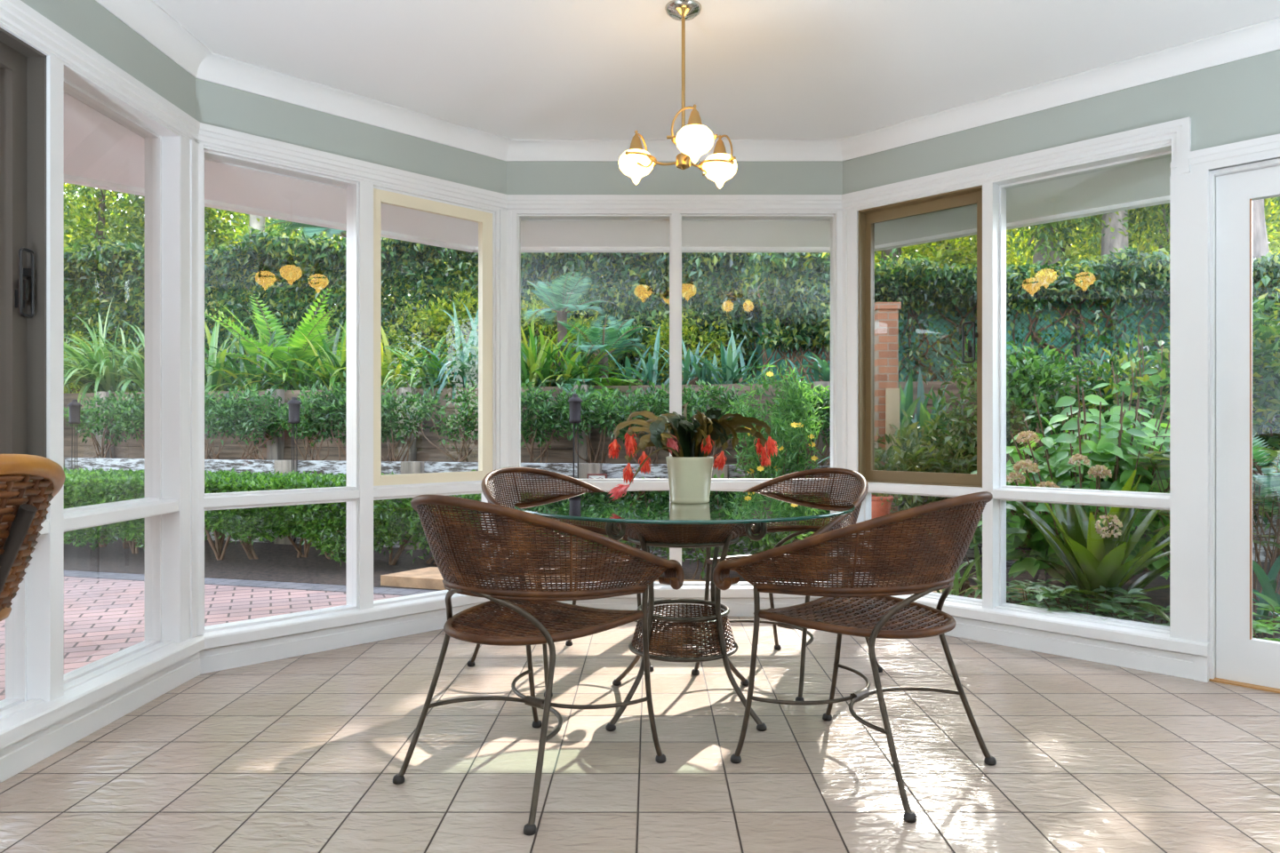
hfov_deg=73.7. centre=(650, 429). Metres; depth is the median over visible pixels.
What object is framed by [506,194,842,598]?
window
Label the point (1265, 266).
hedge
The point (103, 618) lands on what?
paving
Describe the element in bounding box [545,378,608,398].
fern
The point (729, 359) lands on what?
plant
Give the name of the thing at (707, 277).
hedge
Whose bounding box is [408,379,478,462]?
azalea
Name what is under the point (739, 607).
baseboard
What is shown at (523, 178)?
wall
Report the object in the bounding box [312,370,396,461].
azalea
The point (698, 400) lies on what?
azalea
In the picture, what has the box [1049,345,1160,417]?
plant
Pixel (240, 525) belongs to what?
box hedge
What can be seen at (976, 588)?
paving slab
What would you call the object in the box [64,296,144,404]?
plant
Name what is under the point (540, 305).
shrub
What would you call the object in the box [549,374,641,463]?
azalea
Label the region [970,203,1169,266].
tree
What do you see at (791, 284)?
bush
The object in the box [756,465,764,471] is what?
flower
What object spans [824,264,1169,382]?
climbing creeper
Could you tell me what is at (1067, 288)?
hedge
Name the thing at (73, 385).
shrub
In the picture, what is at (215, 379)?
plant
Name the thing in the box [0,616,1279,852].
floor
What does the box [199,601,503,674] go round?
baseboard
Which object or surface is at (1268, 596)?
plant
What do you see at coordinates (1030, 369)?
shrub
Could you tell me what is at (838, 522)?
wicker armchair
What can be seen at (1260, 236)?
tree
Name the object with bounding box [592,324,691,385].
plant
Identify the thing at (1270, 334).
shrub
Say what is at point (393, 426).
azalea
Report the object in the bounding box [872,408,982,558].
shrub
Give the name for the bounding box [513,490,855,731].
dining table
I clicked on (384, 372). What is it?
plant
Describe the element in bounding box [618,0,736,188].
chandelier
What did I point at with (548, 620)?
wicker armchair
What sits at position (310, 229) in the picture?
palm
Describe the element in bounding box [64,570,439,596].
edging
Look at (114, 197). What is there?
foliage
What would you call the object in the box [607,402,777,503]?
potted plant
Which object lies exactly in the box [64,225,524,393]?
hedge
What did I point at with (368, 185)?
window
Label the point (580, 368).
plant
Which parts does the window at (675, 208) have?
sill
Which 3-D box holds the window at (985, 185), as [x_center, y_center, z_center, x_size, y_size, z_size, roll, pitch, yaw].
[1.639,-0.176,4.036,0.186,2.152,1.742,0,0,-45]
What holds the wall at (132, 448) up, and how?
on the terrace
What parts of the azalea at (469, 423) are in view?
stem, stem, stem, stem, stem, stem, stem, stem, stem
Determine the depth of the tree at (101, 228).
13.40 m
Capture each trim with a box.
[95,0,213,78]
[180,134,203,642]
[196,52,511,161]
[496,209,516,587]
[506,139,842,161]
[836,208,856,583]
[839,16,1279,161]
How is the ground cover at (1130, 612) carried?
on the bed
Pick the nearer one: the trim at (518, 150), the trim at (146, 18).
the trim at (146, 18)
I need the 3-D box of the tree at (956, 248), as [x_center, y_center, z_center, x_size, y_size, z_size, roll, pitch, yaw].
[4.243,-2.719,14.798,6.370,4.743,3.455,0,0,-6]
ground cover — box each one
[1006,578,1079,607]
[1020,585,1153,617]
[1077,603,1169,626]
[1252,603,1279,641]
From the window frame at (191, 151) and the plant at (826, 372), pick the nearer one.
the window frame at (191, 151)
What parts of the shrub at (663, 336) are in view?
stem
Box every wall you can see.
[20,0,195,119]
[64,378,1275,467]
[64,457,1277,570]
[195,78,506,194]
[506,161,842,194]
[842,49,1279,194]
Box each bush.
[724,359,830,551]
[748,252,830,383]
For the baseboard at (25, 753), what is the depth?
2.80 m
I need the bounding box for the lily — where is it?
[928,500,1029,563]
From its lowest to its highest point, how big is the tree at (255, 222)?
8.889 m
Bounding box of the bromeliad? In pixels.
[1015,470,1263,622]
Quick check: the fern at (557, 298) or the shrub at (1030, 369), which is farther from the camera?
the fern at (557, 298)
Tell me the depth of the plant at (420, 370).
9.10 m
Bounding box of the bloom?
[1094,505,1122,538]
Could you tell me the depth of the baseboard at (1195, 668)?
3.69 m
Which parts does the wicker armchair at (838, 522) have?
leg, seat, leg, leg, backrest, leg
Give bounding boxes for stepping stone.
[380,567,574,590]
[655,579,705,581]
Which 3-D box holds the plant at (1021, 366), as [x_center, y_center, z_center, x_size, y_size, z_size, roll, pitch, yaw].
[2.983,-0.214,6.619,1.311,0.640,1.424,0,0,-44]
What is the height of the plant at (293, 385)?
0.682 m
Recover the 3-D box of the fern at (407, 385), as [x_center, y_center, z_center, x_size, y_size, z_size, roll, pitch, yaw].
[-2.583,-0.404,9.261,0.954,0.385,0.759,0,0,23]
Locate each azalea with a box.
[64,389,137,458]
[98,388,144,458]
[204,383,254,459]
[204,383,291,460]
[271,380,346,460]
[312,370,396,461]
[381,379,438,461]
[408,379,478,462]
[520,378,580,463]
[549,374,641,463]
[592,379,698,463]
[656,376,766,464]
[763,383,830,466]
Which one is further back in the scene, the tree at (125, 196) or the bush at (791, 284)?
the tree at (125, 196)
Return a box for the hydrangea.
[970,375,1169,585]
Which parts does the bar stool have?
leg, backrest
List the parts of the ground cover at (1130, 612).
stem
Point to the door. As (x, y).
(1211, 210)
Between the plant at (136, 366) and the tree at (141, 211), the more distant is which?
the tree at (141, 211)
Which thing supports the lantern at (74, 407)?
on the mulch
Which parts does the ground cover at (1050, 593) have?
stem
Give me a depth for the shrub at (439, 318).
10.49 m
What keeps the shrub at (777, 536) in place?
on the mulch
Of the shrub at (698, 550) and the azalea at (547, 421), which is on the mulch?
the shrub at (698, 550)
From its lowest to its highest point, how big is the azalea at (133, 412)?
0.839 m
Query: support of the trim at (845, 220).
attached to the wall at (1237, 100)
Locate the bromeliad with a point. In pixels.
(1091, 562)
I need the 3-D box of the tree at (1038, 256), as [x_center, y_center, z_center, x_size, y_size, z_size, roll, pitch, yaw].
[7.402,-4.860,13.106,7.604,9.010,4.060,0,0,0]
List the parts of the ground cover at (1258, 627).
stem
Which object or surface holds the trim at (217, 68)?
attached to the wall at (216, 105)
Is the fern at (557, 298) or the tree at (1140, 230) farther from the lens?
the tree at (1140, 230)
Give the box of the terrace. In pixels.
[64,404,958,450]
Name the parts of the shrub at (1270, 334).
stem, stem, stem, stem, stem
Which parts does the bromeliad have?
crown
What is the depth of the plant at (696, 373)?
8.24 m
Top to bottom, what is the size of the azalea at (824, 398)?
0.769 m
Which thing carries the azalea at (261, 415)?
on the terrace
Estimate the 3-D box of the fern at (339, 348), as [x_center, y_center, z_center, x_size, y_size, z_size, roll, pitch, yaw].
[-3.814,-0.713,10.055,1.270,0.757,1.222,0,0,31]
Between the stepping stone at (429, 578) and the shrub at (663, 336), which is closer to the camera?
the stepping stone at (429, 578)
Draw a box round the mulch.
[64,535,909,591]
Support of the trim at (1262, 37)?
attached to the wall at (1237, 100)
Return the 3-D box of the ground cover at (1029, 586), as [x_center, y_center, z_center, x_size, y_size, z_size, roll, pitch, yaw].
[1.892,0.850,4.253,0.438,0.184,0.393,0,0,0]
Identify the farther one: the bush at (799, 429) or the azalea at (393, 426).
the azalea at (393, 426)
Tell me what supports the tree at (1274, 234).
on the woodland
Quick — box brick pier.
[871,302,901,577]
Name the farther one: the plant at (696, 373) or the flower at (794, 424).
the plant at (696, 373)
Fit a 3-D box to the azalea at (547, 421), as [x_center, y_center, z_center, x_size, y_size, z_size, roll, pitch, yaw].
[-1.106,-0.070,8.004,0.984,0.832,0.664,0,0,0]
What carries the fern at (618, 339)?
on the terrace
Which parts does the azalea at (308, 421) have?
stem, stem, stem, stem, stem, stem, stem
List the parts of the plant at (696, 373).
crown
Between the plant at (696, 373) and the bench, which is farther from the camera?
the plant at (696, 373)
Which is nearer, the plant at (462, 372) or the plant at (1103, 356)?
the plant at (1103, 356)
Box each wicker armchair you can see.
[392,495,684,835]
[467,466,654,696]
[691,467,882,701]
[712,491,996,823]
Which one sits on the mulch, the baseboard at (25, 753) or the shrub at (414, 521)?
the shrub at (414, 521)
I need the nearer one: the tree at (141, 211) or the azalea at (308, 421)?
the azalea at (308, 421)
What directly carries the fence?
on the terrace
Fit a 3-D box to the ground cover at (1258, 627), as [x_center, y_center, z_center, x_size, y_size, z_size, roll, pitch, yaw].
[2.605,0.862,3.667,0.435,0.180,0.439,0,0,-42]
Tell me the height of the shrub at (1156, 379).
1.601 m
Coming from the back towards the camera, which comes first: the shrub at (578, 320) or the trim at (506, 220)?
the shrub at (578, 320)
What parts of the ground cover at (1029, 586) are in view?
stem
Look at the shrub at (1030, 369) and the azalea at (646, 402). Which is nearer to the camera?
the shrub at (1030, 369)
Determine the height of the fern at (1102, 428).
0.377 m
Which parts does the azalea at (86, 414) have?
stem, stem, stem, stem, stem, stem, stem, stem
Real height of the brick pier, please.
2.030 m
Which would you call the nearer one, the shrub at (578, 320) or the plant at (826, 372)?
the plant at (826, 372)
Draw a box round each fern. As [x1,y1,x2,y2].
[204,281,343,383]
[262,341,346,390]
[381,376,453,389]
[524,272,616,382]
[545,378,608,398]
[553,315,657,381]
[587,377,644,402]
[1089,410,1145,431]
[1149,434,1279,513]
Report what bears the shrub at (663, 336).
on the terrace
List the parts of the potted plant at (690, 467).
flower, flower, flower, flower, flower, stem, stem, flower, stem, stem, stem, stem, stem, stem, stem, stem, stem, stem, flower, stem, stem, stem, stem, pot, stem, stem, stem, stem, stem, stem, stem, flower, stem, stem, stem, stem, stem, flower, stem, stem, stem, stem, stem, stem, stem, flower, flower, flower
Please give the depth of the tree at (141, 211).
14.93 m
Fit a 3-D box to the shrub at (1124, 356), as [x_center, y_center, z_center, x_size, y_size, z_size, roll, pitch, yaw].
[3.788,0.080,5.995,1.784,1.728,1.702,0,0,-11]
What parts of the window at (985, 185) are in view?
sash, sash handle, sill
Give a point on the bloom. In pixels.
(1117, 522)
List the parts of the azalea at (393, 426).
stem, stem, stem, stem, stem, stem, stem, stem, stem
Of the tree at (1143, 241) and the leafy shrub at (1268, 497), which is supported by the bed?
the leafy shrub at (1268, 497)
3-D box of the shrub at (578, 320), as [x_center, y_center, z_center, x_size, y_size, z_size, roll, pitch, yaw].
[-0.856,-0.894,9.979,1.248,1.117,0.968,0,0,0]
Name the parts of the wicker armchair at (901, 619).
leg, leg, seat, backrest, leg, leg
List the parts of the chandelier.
globe, arm, rod, arm, globe, arm, globe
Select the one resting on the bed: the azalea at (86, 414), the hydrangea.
the hydrangea
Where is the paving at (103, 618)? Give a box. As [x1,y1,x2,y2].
[0,576,404,701]
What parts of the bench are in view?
leg, seat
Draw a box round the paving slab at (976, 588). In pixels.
[877,581,1027,600]
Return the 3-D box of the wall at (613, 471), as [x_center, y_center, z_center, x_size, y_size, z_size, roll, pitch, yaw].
[1.471,0.698,6.843,18.700,0.805,0.207,0,0,15]
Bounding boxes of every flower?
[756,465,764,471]
[766,371,773,376]
[790,422,798,428]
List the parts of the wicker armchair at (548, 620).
leg, leg, leg, backrest, seat, leg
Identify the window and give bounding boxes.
[0,0,204,749]
[196,122,507,649]
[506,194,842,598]
[841,118,1211,657]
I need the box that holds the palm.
[260,217,420,293]
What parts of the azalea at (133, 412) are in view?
stem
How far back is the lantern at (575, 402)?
7.24 m
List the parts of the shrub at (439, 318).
stem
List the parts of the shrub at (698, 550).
stem, stem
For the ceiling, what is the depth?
3.46 m
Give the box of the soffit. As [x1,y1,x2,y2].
[64,91,1171,252]
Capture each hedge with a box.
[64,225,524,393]
[64,467,425,566]
[520,252,763,383]
[744,243,1169,381]
[1252,252,1279,357]
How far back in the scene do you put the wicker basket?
2.95 m
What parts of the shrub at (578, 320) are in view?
stem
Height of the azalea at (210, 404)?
0.853 m
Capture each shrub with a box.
[64,331,99,393]
[373,469,481,564]
[381,281,478,388]
[520,284,591,381]
[536,309,629,377]
[575,477,687,572]
[633,304,739,384]
[655,472,789,581]
[728,492,830,581]
[871,470,900,519]
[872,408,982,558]
[900,335,1115,560]
[1057,310,1279,498]
[1080,332,1169,571]
[1100,260,1279,574]
[1127,447,1279,609]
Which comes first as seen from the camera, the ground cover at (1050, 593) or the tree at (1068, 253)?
the ground cover at (1050, 593)
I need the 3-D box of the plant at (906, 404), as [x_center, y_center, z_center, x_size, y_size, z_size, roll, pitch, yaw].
[2.187,-0.073,6.915,1.789,0.943,1.651,0,0,-23]
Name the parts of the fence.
rail, post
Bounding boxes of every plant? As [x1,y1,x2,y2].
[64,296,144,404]
[64,355,88,392]
[73,319,208,398]
[134,309,264,391]
[204,328,311,397]
[220,349,327,401]
[268,319,385,390]
[322,321,453,389]
[381,333,478,398]
[384,298,545,408]
[465,301,608,387]
[536,328,635,394]
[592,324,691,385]
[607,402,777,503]
[636,338,735,384]
[689,328,779,384]
[787,352,830,383]
[817,365,1010,473]
[912,536,1032,600]
[941,366,1105,430]
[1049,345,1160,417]
[1145,555,1279,634]
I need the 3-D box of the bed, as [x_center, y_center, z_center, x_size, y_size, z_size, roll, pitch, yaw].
[5.275,1.170,3.923,7.450,0.460,4.447,0,0,0]
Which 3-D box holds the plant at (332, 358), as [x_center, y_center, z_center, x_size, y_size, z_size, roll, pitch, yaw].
[-3.606,-0.805,9.453,1.405,0.931,1.088,0,0,-8]
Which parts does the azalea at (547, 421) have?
stem, stem, stem, stem, stem, stem, stem, stem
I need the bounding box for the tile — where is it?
[587,473,607,479]
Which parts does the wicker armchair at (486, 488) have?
leg, leg, backrest, leg, seat, leg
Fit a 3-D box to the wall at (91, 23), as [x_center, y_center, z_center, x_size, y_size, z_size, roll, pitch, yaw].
[-1.936,-0.113,0.176,0.150,2.825,6.752,0,0,0]
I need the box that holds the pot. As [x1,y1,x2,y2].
[871,495,893,519]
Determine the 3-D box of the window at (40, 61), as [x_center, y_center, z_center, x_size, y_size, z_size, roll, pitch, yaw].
[-1.908,-0.176,0.174,0.186,2.152,6.747,0,0,0]
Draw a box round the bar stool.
[0,454,65,621]
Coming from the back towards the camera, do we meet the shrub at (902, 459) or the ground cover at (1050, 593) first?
the shrub at (902, 459)
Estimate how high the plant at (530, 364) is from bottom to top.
1.030 m
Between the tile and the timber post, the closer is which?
the timber post
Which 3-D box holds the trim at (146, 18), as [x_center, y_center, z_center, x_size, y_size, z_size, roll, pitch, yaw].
[-1.816,-1.481,0.145,0.090,0.088,6.690,0,0,0]
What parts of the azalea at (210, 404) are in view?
stem, stem, stem, stem, stem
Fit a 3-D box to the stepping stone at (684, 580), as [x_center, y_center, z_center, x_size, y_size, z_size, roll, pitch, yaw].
[0.289,1.075,5.594,0.815,0.090,0.506,0,0,0]
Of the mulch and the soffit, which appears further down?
the mulch
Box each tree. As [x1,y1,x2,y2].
[64,183,139,251]
[64,183,144,311]
[88,188,277,302]
[105,192,345,305]
[874,228,1078,271]
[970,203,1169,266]
[1008,211,1155,266]
[1032,199,1279,266]
[1058,204,1277,262]
[1059,202,1169,255]
[1252,196,1279,258]
[1264,199,1279,255]
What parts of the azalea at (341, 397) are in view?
stem, stem, stem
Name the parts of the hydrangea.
stem, stem, stem, stem, stem, stem, stem, stem, stem, stem, stem, stem, stem, stem, stem, stem, stem, stem, stem, stem, stem, stem, stem, stem, stem, stem, stem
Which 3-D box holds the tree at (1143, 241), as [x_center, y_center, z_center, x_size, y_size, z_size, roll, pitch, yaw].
[9.118,-3.918,14.472,4.526,7.120,4.138,0,0,-44]
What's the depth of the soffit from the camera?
4.54 m
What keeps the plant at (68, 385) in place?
on the terrace
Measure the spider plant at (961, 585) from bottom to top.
0.502 m
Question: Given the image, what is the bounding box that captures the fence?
[69,277,1279,390]
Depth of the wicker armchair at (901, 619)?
2.35 m
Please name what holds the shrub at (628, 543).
on the mulch
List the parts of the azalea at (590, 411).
stem, stem, stem, stem, stem, stem, stem, stem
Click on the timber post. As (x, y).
(1015, 386)
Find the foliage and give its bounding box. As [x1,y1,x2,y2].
[64,183,1279,320]
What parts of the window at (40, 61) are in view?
sash, sash handle, sill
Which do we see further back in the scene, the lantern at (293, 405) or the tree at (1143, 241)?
the tree at (1143, 241)
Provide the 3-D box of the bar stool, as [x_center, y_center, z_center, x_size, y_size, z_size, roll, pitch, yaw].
[-0.982,0.515,1.023,0.492,0.973,0.456,0,0,10]
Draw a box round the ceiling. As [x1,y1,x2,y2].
[152,0,1279,139]
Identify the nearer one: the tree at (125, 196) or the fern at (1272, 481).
the fern at (1272, 481)
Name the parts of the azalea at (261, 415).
stem, stem, stem, stem, stem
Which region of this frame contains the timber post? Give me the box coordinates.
[1010,385,1023,561]
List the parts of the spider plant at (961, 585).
crown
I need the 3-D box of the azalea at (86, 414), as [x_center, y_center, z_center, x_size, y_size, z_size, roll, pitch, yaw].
[-6.041,-0.049,9.370,0.906,0.790,0.680,0,0,0]
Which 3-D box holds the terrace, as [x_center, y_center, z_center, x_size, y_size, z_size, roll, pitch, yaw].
[1.441,0.000,9.242,28.000,0.800,2.600,0,0,15]
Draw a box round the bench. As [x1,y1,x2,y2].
[977,543,1047,577]
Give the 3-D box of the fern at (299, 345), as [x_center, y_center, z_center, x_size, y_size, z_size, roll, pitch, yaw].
[-4.502,-1.103,10.208,1.825,1.377,2.320,0,0,-21]
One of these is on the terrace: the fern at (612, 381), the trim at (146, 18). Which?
the fern at (612, 381)
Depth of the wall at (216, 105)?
3.92 m
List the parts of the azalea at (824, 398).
stem, stem, stem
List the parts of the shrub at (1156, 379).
stem, stem, stem, stem, stem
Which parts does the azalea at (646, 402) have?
stem, stem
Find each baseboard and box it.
[0,651,199,783]
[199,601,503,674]
[511,598,835,616]
[848,600,1207,682]
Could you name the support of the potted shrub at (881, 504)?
on the plant stand
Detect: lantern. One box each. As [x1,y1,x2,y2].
[66,399,81,536]
[287,397,301,543]
[568,393,582,546]
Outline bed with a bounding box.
[909,561,1279,639]
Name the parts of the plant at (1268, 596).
crown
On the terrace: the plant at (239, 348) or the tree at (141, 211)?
the plant at (239, 348)
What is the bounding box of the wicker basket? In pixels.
[628,599,738,663]
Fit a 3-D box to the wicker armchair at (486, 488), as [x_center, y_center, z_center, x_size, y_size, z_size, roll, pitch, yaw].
[-0.394,0.585,3.582,0.656,0.830,0.700,0,0,-42]
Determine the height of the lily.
0.391 m
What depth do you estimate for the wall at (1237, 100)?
3.62 m

